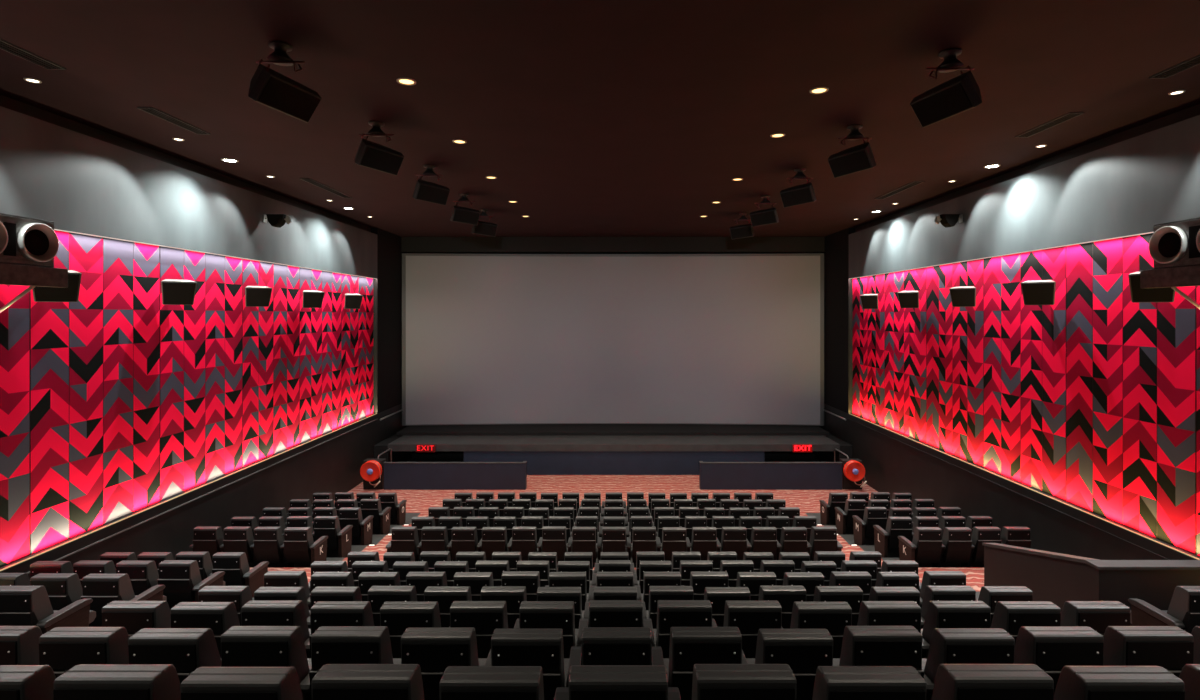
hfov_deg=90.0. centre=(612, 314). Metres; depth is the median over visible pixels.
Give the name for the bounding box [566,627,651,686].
chair
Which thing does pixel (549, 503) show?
chair
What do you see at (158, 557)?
chair
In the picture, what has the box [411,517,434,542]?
chair
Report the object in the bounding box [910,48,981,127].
ceiling speaker
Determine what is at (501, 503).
chair
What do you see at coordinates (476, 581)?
chair
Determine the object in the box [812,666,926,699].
chair
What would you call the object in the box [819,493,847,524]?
chair
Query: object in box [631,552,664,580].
chair
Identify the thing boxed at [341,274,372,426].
panel
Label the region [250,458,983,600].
floor
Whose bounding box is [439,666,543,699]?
chair
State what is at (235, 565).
chair
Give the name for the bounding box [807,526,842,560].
chair
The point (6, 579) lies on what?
chair
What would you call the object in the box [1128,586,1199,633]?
chair
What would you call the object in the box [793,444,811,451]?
exit sign
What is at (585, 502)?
chair
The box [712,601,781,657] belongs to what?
chair
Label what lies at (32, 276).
shelf
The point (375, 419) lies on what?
trim
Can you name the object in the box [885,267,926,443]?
panel
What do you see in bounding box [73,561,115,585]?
chair
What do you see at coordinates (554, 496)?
chair
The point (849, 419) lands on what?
trim
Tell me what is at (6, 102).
trim
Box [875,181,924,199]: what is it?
ceiling vent
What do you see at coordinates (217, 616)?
chair
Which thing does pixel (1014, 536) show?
chair
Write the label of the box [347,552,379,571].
chair
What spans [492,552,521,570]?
chair
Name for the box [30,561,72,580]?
chair
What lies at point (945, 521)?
chair
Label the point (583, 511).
chair
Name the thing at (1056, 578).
parapet
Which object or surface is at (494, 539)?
chair
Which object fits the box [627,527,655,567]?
chair
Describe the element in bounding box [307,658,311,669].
seat cushion
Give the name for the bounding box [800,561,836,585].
chair
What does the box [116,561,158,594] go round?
chair
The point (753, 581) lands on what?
chair
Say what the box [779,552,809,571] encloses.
chair
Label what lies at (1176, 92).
recessed light
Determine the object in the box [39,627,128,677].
chair
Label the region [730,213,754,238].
ceiling speaker
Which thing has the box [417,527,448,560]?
chair
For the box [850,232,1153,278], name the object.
light strip
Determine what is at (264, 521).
chair
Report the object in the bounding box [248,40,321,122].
ceiling speaker
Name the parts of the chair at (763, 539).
backrest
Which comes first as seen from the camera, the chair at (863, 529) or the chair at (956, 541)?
the chair at (956, 541)
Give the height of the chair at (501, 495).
1.040 m
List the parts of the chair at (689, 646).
armrest, backrest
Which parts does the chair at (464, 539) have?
backrest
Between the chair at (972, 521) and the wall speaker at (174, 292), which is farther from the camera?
the chair at (972, 521)
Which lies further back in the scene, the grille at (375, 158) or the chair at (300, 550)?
the chair at (300, 550)
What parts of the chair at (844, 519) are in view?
panel, armrest, backrest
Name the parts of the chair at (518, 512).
backrest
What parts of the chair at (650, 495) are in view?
backrest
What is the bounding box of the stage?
[374,424,851,474]
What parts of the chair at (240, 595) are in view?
backrest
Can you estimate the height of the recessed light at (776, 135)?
0.018 m
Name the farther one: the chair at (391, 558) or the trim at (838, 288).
the trim at (838, 288)
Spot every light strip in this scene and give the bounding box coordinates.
[0,413,376,570]
[54,229,375,278]
[849,413,1199,559]
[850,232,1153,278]
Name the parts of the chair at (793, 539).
backrest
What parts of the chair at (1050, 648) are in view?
backrest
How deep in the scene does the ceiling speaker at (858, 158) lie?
10.48 m
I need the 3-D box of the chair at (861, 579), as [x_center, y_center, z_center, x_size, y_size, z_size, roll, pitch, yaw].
[2.979,3.791,7.935,0.592,1.039,0.810,0,0,0]
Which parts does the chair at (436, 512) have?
backrest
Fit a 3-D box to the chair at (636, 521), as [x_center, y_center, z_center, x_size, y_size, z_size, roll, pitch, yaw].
[0.579,4.949,13.499,0.592,1.043,0.802,0,0,0]
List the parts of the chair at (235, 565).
backrest, armrest, panel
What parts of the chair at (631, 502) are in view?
backrest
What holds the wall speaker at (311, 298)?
attached to the panel at (319, 328)
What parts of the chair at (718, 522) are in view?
backrest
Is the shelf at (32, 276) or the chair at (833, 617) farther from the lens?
the shelf at (32, 276)
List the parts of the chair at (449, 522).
backrest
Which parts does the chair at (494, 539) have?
armrest, backrest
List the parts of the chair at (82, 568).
backrest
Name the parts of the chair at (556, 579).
backrest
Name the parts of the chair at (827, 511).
panel, armrest, backrest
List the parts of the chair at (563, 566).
backrest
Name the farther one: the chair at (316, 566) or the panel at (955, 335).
the panel at (955, 335)
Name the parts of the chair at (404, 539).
armrest, backrest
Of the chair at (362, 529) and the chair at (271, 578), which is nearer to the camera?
the chair at (271, 578)
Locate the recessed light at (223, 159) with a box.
[221,158,238,162]
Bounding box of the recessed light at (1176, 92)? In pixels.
[1168,90,1185,94]
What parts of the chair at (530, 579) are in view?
backrest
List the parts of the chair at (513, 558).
backrest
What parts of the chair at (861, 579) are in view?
backrest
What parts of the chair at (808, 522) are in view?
backrest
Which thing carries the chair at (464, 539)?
on the floor
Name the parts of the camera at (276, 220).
plate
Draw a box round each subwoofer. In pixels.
[0,213,58,267]
[1149,217,1199,268]
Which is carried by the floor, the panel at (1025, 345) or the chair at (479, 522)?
the chair at (479, 522)
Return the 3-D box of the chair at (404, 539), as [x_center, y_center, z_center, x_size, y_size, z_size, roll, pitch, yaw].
[-4.228,4.759,12.307,0.605,1.041,0.805,0,0,0]
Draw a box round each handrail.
[377,449,391,461]
[834,449,848,461]
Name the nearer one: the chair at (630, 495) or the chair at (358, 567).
the chair at (358, 567)
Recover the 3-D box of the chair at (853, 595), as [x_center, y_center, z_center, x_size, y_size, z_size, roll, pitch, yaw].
[2.379,3.440,6.746,0.592,1.039,0.809,0,0,0]
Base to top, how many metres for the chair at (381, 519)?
1.043 m
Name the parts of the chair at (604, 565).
armrest, backrest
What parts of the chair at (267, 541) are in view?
backrest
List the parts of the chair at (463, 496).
backrest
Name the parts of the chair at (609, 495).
backrest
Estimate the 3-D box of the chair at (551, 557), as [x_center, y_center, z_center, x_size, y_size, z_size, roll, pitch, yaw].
[-1.221,4.483,10.322,0.592,1.034,0.817,0,0,0]
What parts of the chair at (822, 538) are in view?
backrest, armrest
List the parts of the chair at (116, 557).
backrest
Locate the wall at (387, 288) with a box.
[371,228,407,413]
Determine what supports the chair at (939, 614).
on the floor
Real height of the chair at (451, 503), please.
1.043 m
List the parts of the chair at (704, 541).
armrest, backrest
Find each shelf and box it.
[0,264,67,312]
[1140,266,1199,308]
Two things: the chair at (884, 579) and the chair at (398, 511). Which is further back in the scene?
the chair at (398, 511)
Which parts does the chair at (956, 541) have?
backrest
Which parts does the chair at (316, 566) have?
backrest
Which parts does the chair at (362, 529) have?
backrest, panel, armrest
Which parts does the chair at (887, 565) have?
backrest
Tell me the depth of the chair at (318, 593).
6.36 m
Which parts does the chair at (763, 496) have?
backrest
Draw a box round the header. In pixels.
[401,237,824,251]
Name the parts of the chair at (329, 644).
armrest, backrest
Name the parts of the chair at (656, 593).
armrest, backrest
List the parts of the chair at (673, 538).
armrest, backrest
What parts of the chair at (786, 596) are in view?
backrest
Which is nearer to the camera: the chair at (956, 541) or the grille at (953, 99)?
the grille at (953, 99)
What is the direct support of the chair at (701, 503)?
on the floor
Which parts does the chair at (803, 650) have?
armrest, backrest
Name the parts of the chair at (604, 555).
armrest, backrest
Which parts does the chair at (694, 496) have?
backrest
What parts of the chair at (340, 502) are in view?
backrest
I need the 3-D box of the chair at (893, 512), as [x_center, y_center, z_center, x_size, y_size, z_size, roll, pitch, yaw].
[6.844,5.133,14.681,0.592,1.034,0.817,0,0,0]
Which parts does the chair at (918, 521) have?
backrest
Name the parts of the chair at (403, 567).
backrest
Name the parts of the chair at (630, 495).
backrest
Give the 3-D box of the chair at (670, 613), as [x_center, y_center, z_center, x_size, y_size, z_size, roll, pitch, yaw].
[0.579,3.029,5.549,0.592,1.043,0.802,0,0,0]
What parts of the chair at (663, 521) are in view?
backrest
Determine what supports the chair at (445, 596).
on the floor
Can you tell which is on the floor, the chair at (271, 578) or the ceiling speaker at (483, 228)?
the chair at (271, 578)
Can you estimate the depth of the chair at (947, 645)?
3.96 m
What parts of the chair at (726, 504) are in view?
backrest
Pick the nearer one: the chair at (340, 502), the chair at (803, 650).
the chair at (803, 650)
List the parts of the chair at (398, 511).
backrest, panel, armrest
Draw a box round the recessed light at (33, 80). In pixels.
[23,77,41,82]
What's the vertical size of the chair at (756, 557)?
1.034 m
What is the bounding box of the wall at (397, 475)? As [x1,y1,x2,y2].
[383,461,526,489]
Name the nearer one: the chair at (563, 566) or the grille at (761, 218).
the chair at (563, 566)
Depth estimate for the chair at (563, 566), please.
8.74 m
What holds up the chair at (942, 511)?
on the floor
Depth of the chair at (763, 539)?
11.92 m
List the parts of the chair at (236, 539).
backrest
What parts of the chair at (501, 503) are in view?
backrest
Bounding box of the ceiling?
[0,0,1199,236]
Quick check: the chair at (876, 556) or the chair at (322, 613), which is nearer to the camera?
the chair at (322, 613)
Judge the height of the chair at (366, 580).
1.036 m
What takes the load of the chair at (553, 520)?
on the floor
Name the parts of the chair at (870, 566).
backrest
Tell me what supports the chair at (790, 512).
on the floor
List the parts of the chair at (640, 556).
armrest, backrest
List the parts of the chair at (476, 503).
backrest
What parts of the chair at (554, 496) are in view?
backrest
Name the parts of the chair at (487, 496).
backrest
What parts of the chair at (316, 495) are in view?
backrest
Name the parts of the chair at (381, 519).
backrest, armrest, panel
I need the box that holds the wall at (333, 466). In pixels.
[0,404,406,579]
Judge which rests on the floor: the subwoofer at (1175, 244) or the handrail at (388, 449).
the handrail at (388, 449)
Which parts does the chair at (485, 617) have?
backrest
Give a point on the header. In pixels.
(408, 244)
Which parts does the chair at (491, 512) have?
backrest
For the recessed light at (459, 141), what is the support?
in the ceiling
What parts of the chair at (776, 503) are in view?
backrest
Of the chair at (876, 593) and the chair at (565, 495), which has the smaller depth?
the chair at (876, 593)
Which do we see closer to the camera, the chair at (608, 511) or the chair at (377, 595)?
the chair at (377, 595)
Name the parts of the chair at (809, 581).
backrest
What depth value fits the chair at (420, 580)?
7.54 m
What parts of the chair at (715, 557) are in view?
backrest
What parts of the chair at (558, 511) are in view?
backrest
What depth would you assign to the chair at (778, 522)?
13.11 m
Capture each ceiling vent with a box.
[0,39,65,69]
[137,107,209,133]
[300,178,352,197]
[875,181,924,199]
[1015,112,1083,137]
[1149,55,1199,78]
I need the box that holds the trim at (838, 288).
[818,228,854,413]
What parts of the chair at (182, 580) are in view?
backrest, armrest, panel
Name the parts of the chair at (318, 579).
backrest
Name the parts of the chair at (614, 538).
armrest, backrest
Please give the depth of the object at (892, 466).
14.73 m
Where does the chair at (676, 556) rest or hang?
on the floor
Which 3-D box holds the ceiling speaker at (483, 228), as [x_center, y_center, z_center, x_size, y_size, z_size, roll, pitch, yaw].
[-4.102,-2.905,18.994,0.766,0.850,0.575,0,0,-30]
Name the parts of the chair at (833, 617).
backrest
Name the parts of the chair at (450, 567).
backrest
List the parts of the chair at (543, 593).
backrest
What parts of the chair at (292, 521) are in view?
backrest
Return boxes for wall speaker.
[32,270,81,301]
[161,279,196,304]
[245,286,271,306]
[303,290,324,307]
[344,294,362,308]
[860,294,877,308]
[897,291,918,307]
[949,286,975,306]
[1021,280,1055,304]
[1128,272,1174,302]
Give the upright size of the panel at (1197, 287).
5.160 m
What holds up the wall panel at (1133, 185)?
attached to the wall at (1193, 111)
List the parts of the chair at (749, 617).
armrest, backrest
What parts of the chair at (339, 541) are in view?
backrest, panel, armrest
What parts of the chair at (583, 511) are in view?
backrest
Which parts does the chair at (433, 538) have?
backrest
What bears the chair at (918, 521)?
on the floor
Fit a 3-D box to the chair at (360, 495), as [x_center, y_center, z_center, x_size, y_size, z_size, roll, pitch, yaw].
[-6.951,5.481,17.065,0.592,1.039,0.810,0,0,0]
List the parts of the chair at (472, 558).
backrest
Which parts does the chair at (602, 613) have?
armrest, backrest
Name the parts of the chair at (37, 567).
backrest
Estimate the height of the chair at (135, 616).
1.040 m
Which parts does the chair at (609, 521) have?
armrest, backrest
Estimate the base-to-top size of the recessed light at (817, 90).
0.018 m
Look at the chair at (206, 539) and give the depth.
11.93 m
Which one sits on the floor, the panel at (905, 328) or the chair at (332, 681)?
the chair at (332, 681)
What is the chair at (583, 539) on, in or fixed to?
on the floor
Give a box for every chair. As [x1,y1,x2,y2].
[0,573,29,585]
[0,586,95,633]
[0,626,42,664]
[0,665,55,699]
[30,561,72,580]
[30,573,82,609]
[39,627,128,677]
[53,664,180,699]
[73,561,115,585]
[81,574,166,626]
[100,552,136,567]
[102,601,170,637]
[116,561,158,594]
[128,628,220,683]
[138,552,173,573]
[157,560,224,609]
[170,602,239,657]
[176,552,212,580]
[180,667,302,699]
[189,527,223,564]
[198,586,252,625]
[208,552,268,597]
[220,527,254,567]
[221,626,311,699]
[231,517,257,536]
[241,600,310,641]
[250,527,284,567]
[254,587,309,617]
[259,516,285,540]
[263,507,286,527]
[264,571,310,598]
[280,527,327,567]
[283,516,313,535]
[285,507,312,524]
[287,499,312,514]
[300,626,400,699]
[305,601,373,657]
[307,572,354,609]
[307,587,361,628]
[308,561,347,592]
[311,493,332,510]
[311,664,423,699]
[312,499,334,518]
[312,507,336,529]
[312,516,352,557]
[334,492,353,509]
[336,499,357,516]
[339,507,373,544]
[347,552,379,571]
[352,561,388,586]
[356,492,375,506]
[358,572,400,600]
[360,499,390,534]
[368,586,416,625]
[378,493,406,524]
[380,602,440,657]
[383,552,414,571]
[386,527,418,560]
[393,561,428,585]
[401,628,486,699]
[406,572,446,601]
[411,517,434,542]
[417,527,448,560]
[420,551,450,571]
[424,586,471,627]
[428,507,449,526]
[434,561,468,585]
[439,517,462,542]
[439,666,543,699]
[443,499,461,516]
[447,527,477,560]
[449,601,507,657]
[454,507,474,526]
[454,572,493,600]
[455,493,472,506]
[456,552,485,571]
[466,499,484,516]
[466,517,489,542]
[475,561,508,585]
[476,492,493,506]
[477,527,507,560]
[479,507,499,526]
[480,586,526,628]
[484,629,568,699]
[489,499,507,516]
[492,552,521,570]
[494,517,516,542]
[498,492,515,506]
[501,571,539,600]
[504,507,523,526]
[507,527,537,560]
[512,499,530,515]
[513,601,577,657]
[517,561,549,586]
[519,492,536,506]
[520,516,543,542]
[528,552,557,571]
[529,507,548,525]
[535,499,553,515]
[537,526,567,567]
[537,587,584,628]
[541,493,558,506]
[545,572,588,609]
[549,516,571,542]
[554,507,574,531]
[554,665,667,699]
[558,561,591,592]
[559,499,577,521]
[562,493,579,512]
[564,552,593,580]
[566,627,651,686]
[567,527,597,567]
[571,516,598,557]
[575,507,599,531]
[577,600,642,664]
[578,499,600,521]
[580,493,601,512]
[584,587,636,626]
[588,572,632,600]
[592,560,630,586]
[594,552,628,572]
[597,527,625,562]
[599,516,624,551]
[600,507,623,542]
[601,499,622,526]
[602,492,621,507]
[623,492,643,512]
[624,499,645,521]
[625,507,648,531]
[625,516,651,551]
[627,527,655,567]
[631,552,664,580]
[633,561,671,592]
[634,572,680,609]
[642,586,693,628]
[643,600,711,657]
[646,493,664,512]
[649,499,668,521]
[652,507,673,531]
[652,516,679,542]
[652,627,741,699]
[656,527,685,562]
[668,664,796,699]
[669,493,686,506]
[672,552,700,571]
[674,499,692,515]
[679,507,698,526]
[680,516,706,542]
[680,560,712,585]
[681,571,728,599]
[686,527,716,559]
[691,493,708,506]
[697,499,715,515]
[704,507,723,526]
[704,587,750,626]
[707,516,733,542]
[707,552,736,570]
[712,493,729,506]
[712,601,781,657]
[716,527,746,559]
[720,499,738,515]
[720,560,753,586]
[729,508,749,526]
[734,493,751,507]
[736,572,775,600]
[739,516,761,542]
[742,629,832,699]
[743,499,761,515]
[743,552,772,571]
[746,527,776,559]
[753,507,774,526]
[755,493,772,506]
[758,586,805,628]
[760,560,794,585]
[766,499,785,515]
[766,516,788,542]
[776,527,806,559]
[778,507,799,526]
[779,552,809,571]
[782,602,851,657]
[783,572,823,601]
[793,516,816,542]
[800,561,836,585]
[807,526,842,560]
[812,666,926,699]
[813,586,862,625]
[814,551,844,571]
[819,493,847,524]
[829,572,871,600]
[833,626,923,678]
[835,499,865,534]
[840,560,876,586]
[849,492,868,506]
[849,551,881,573]
[852,507,886,544]
[857,601,922,637]
[868,499,888,518]
[869,587,919,605]
[870,492,889,508]
[873,517,911,557]
[875,572,918,590]
[881,560,921,591]
[888,508,911,517]
[890,499,911,507]
[892,493,911,508]
[898,527,941,567]
[911,517,938,541]
[912,499,933,516]
[912,507,936,526]
[920,571,965,606]
[921,586,975,628]
[921,601,990,657]
[922,628,1014,699]
[931,527,971,567]
[931,664,1053,699]
[937,507,960,523]
[939,516,964,540]
[960,527,1000,567]
[965,516,991,535]
[978,586,1032,626]
[990,601,1060,641]
[1001,527,1030,547]
[1014,626,1103,692]
[1053,666,1184,699]
[1061,601,1129,635]
[1103,626,1193,677]
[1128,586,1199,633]
[1179,664,1199,699]
[1191,626,1199,663]
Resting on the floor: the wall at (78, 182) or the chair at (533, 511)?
the chair at (533, 511)
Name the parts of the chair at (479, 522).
backrest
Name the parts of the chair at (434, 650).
backrest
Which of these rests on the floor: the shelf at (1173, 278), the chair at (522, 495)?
the chair at (522, 495)
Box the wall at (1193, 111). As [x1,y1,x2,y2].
[855,104,1199,231]
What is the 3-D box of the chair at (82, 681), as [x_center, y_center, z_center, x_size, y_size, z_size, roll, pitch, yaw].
[-2.421,2.209,3.168,0.592,1.042,0.804,0,0,0]
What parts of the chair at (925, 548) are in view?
panel, armrest, backrest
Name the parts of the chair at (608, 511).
backrest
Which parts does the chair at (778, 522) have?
backrest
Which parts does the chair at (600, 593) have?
armrest, backrest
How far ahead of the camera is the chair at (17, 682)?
2.85 m
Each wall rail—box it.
[380,409,401,420]
[824,409,845,420]
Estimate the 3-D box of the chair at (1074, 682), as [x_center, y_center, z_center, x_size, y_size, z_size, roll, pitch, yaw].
[2.379,2.210,3.166,0.592,1.039,0.809,0,0,0]
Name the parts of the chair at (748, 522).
backrest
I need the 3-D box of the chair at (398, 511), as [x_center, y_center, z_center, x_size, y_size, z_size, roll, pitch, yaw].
[-6.293,5.482,17.063,0.697,1.036,0.814,0,0,0]
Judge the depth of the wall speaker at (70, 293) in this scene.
9.46 m
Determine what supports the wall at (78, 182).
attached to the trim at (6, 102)
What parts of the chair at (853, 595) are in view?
backrest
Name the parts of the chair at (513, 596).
backrest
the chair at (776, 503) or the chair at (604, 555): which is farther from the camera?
the chair at (776, 503)
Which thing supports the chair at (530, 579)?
on the floor
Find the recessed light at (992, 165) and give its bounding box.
[984,164,1000,167]
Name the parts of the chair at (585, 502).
backrest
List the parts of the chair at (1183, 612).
panel, armrest, backrest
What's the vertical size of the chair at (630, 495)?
1.041 m
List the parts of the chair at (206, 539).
backrest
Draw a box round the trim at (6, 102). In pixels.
[0,95,370,231]
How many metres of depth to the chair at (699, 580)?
7.55 m
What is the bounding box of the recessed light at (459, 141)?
[452,139,466,143]
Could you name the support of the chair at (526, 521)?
on the floor
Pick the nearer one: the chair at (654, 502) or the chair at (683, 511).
the chair at (683, 511)
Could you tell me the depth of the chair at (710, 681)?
2.80 m
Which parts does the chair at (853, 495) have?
backrest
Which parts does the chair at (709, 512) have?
backrest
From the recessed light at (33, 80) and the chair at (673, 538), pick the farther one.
the chair at (673, 538)
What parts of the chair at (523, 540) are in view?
armrest, backrest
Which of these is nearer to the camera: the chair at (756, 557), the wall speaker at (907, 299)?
the chair at (756, 557)
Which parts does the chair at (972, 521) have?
backrest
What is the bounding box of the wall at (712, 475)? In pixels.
[699,461,842,489]
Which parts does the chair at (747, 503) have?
backrest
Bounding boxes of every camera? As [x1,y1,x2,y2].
[263,214,290,227]
[935,214,962,227]
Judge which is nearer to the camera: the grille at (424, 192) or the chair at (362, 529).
the grille at (424, 192)
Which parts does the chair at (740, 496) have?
backrest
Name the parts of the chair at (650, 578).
armrest, backrest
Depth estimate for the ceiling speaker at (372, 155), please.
10.28 m
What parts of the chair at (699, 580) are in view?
backrest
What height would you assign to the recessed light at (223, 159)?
0.018 m
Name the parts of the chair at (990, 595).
backrest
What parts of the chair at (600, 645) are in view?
armrest, backrest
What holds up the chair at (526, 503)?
on the floor
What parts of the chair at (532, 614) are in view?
armrest, backrest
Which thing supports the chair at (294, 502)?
on the floor
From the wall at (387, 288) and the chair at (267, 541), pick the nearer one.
the chair at (267, 541)
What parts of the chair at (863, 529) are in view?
panel, armrest, backrest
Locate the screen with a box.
[402,253,823,425]
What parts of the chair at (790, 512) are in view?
backrest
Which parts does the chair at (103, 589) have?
backrest, armrest, panel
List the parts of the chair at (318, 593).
backrest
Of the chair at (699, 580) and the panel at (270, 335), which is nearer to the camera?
the chair at (699, 580)
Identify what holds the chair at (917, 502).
on the floor
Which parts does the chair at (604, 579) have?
armrest, backrest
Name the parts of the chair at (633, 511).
backrest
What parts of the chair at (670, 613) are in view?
armrest, backrest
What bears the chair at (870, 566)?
on the floor
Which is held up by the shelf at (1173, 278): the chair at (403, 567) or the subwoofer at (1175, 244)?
the subwoofer at (1175, 244)
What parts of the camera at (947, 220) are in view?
plate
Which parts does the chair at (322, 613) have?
armrest, backrest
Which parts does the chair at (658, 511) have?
backrest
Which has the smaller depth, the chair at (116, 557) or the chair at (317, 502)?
the chair at (116, 557)
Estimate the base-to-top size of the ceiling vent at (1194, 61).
0.020 m
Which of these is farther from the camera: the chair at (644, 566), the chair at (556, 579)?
the chair at (644, 566)
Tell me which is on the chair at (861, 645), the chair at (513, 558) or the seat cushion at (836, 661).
the seat cushion at (836, 661)
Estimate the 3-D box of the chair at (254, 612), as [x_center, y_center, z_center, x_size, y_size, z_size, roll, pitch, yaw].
[-3.021,3.029,5.548,0.592,1.042,0.804,0,0,0]
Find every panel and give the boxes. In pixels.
[0,284,29,566]
[30,230,159,554]
[160,246,241,500]
[242,259,298,467]
[299,267,340,443]
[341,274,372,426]
[849,115,1199,278]
[853,274,884,426]
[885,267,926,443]
[927,259,983,467]
[984,246,1065,500]
[1066,233,1195,554]
[1196,286,1199,556]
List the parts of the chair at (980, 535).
backrest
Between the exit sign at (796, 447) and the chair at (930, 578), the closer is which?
the chair at (930, 578)
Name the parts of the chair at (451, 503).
backrest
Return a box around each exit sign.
[416,444,434,451]
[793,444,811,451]
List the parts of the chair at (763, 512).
backrest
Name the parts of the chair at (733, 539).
armrest, backrest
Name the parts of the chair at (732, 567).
backrest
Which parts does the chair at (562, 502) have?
backrest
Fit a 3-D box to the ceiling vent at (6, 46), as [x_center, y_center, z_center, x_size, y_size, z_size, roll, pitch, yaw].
[-7.500,-3.320,7.650,0.240,0.020,0.900,0,0,0]
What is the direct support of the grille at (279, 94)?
attached to the ceiling speaker at (270, 88)
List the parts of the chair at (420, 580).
backrest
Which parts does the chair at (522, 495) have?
backrest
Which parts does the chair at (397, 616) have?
backrest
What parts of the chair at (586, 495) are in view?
backrest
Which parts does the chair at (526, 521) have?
backrest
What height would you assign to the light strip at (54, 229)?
0.015 m
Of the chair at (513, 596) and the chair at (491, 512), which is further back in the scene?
the chair at (491, 512)
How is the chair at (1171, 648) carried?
on the floor
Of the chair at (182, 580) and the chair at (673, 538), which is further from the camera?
the chair at (673, 538)
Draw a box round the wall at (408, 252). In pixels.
[408,252,817,253]
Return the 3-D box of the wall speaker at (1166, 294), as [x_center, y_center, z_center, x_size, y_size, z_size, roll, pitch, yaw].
[8.849,-0.463,9.843,0.590,0.516,0.583,0,0,42]
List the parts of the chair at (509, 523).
backrest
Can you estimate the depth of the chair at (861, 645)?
3.98 m
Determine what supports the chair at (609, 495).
on the floor
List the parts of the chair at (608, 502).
backrest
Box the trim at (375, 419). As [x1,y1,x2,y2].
[27,419,376,573]
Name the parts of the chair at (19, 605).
backrest, armrest, panel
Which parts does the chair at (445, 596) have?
backrest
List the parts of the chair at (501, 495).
backrest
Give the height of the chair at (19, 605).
1.041 m
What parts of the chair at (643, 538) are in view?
armrest, backrest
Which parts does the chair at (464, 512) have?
backrest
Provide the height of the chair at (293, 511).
1.037 m
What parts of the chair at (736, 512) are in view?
backrest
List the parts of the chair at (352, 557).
backrest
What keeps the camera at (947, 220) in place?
attached to the wall at (1193, 111)
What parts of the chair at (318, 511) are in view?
backrest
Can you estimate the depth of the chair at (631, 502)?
15.49 m
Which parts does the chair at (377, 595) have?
backrest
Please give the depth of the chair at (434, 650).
3.96 m
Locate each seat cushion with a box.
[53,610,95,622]
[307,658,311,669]
[393,658,400,663]
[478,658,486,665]
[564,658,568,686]
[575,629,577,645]
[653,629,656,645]
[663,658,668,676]
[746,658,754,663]
[833,658,839,665]
[922,658,926,669]
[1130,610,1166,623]
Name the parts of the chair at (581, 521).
backrest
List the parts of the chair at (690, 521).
backrest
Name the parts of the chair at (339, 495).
backrest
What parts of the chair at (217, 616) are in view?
backrest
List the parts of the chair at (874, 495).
backrest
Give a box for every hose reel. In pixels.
[360,458,385,488]
[839,458,866,488]
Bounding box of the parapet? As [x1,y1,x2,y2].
[982,543,1199,625]
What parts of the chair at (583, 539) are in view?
armrest, backrest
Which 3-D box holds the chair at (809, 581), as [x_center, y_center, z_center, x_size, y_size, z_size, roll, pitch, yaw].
[2.379,3.793,7.931,0.592,1.034,0.818,0,0,0]
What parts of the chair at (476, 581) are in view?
backrest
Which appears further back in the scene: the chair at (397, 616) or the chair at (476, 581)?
the chair at (476, 581)
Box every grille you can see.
[258,77,319,121]
[360,147,402,174]
[416,184,449,204]
[453,209,479,224]
[474,223,496,235]
[730,226,751,238]
[750,211,775,225]
[781,187,812,206]
[828,150,870,176]
[911,83,972,126]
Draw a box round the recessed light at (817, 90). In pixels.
[809,87,828,93]
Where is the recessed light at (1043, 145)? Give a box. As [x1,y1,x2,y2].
[1035,144,1046,147]
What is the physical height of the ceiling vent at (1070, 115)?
0.020 m
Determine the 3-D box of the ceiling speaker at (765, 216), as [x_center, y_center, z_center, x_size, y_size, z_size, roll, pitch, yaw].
[4.271,-2.902,16.793,0.765,0.856,0.576,0,0,34]
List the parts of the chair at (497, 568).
backrest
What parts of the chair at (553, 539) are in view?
armrest, backrest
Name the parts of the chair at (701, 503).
backrest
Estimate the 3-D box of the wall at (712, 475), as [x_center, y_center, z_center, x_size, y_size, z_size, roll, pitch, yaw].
[5.435,5.535,20.718,4.890,0.930,0.265,0,0,0]
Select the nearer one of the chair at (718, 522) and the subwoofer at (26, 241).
the subwoofer at (26, 241)
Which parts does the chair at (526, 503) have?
backrest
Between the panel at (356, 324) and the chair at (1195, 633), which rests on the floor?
the chair at (1195, 633)
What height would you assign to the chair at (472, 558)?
1.039 m
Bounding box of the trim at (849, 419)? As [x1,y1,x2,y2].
[849,419,1168,559]
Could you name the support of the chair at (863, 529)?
on the floor
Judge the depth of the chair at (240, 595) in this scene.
6.37 m
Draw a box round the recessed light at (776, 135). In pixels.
[770,133,784,137]
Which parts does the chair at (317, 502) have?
backrest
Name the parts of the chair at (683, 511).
backrest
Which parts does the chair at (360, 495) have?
backrest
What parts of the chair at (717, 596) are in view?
backrest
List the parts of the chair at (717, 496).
backrest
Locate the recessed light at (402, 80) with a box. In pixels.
[396,77,415,85]
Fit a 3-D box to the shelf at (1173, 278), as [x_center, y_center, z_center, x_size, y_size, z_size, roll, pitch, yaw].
[8.567,-0.216,8.400,0.893,0.933,1.680,0,0,0]
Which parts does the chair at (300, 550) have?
backrest, armrest, panel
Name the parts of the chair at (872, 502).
backrest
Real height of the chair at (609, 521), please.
1.037 m
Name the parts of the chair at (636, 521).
armrest, backrest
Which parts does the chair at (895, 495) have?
backrest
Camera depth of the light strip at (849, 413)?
12.08 m
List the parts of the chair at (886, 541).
panel, armrest, backrest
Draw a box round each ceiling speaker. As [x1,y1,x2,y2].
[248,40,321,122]
[354,120,403,175]
[413,164,449,205]
[450,193,479,224]
[472,209,496,236]
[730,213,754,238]
[749,195,778,226]
[780,168,816,207]
[828,124,875,177]
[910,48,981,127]
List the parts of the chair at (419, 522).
backrest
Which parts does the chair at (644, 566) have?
armrest, backrest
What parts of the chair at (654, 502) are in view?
backrest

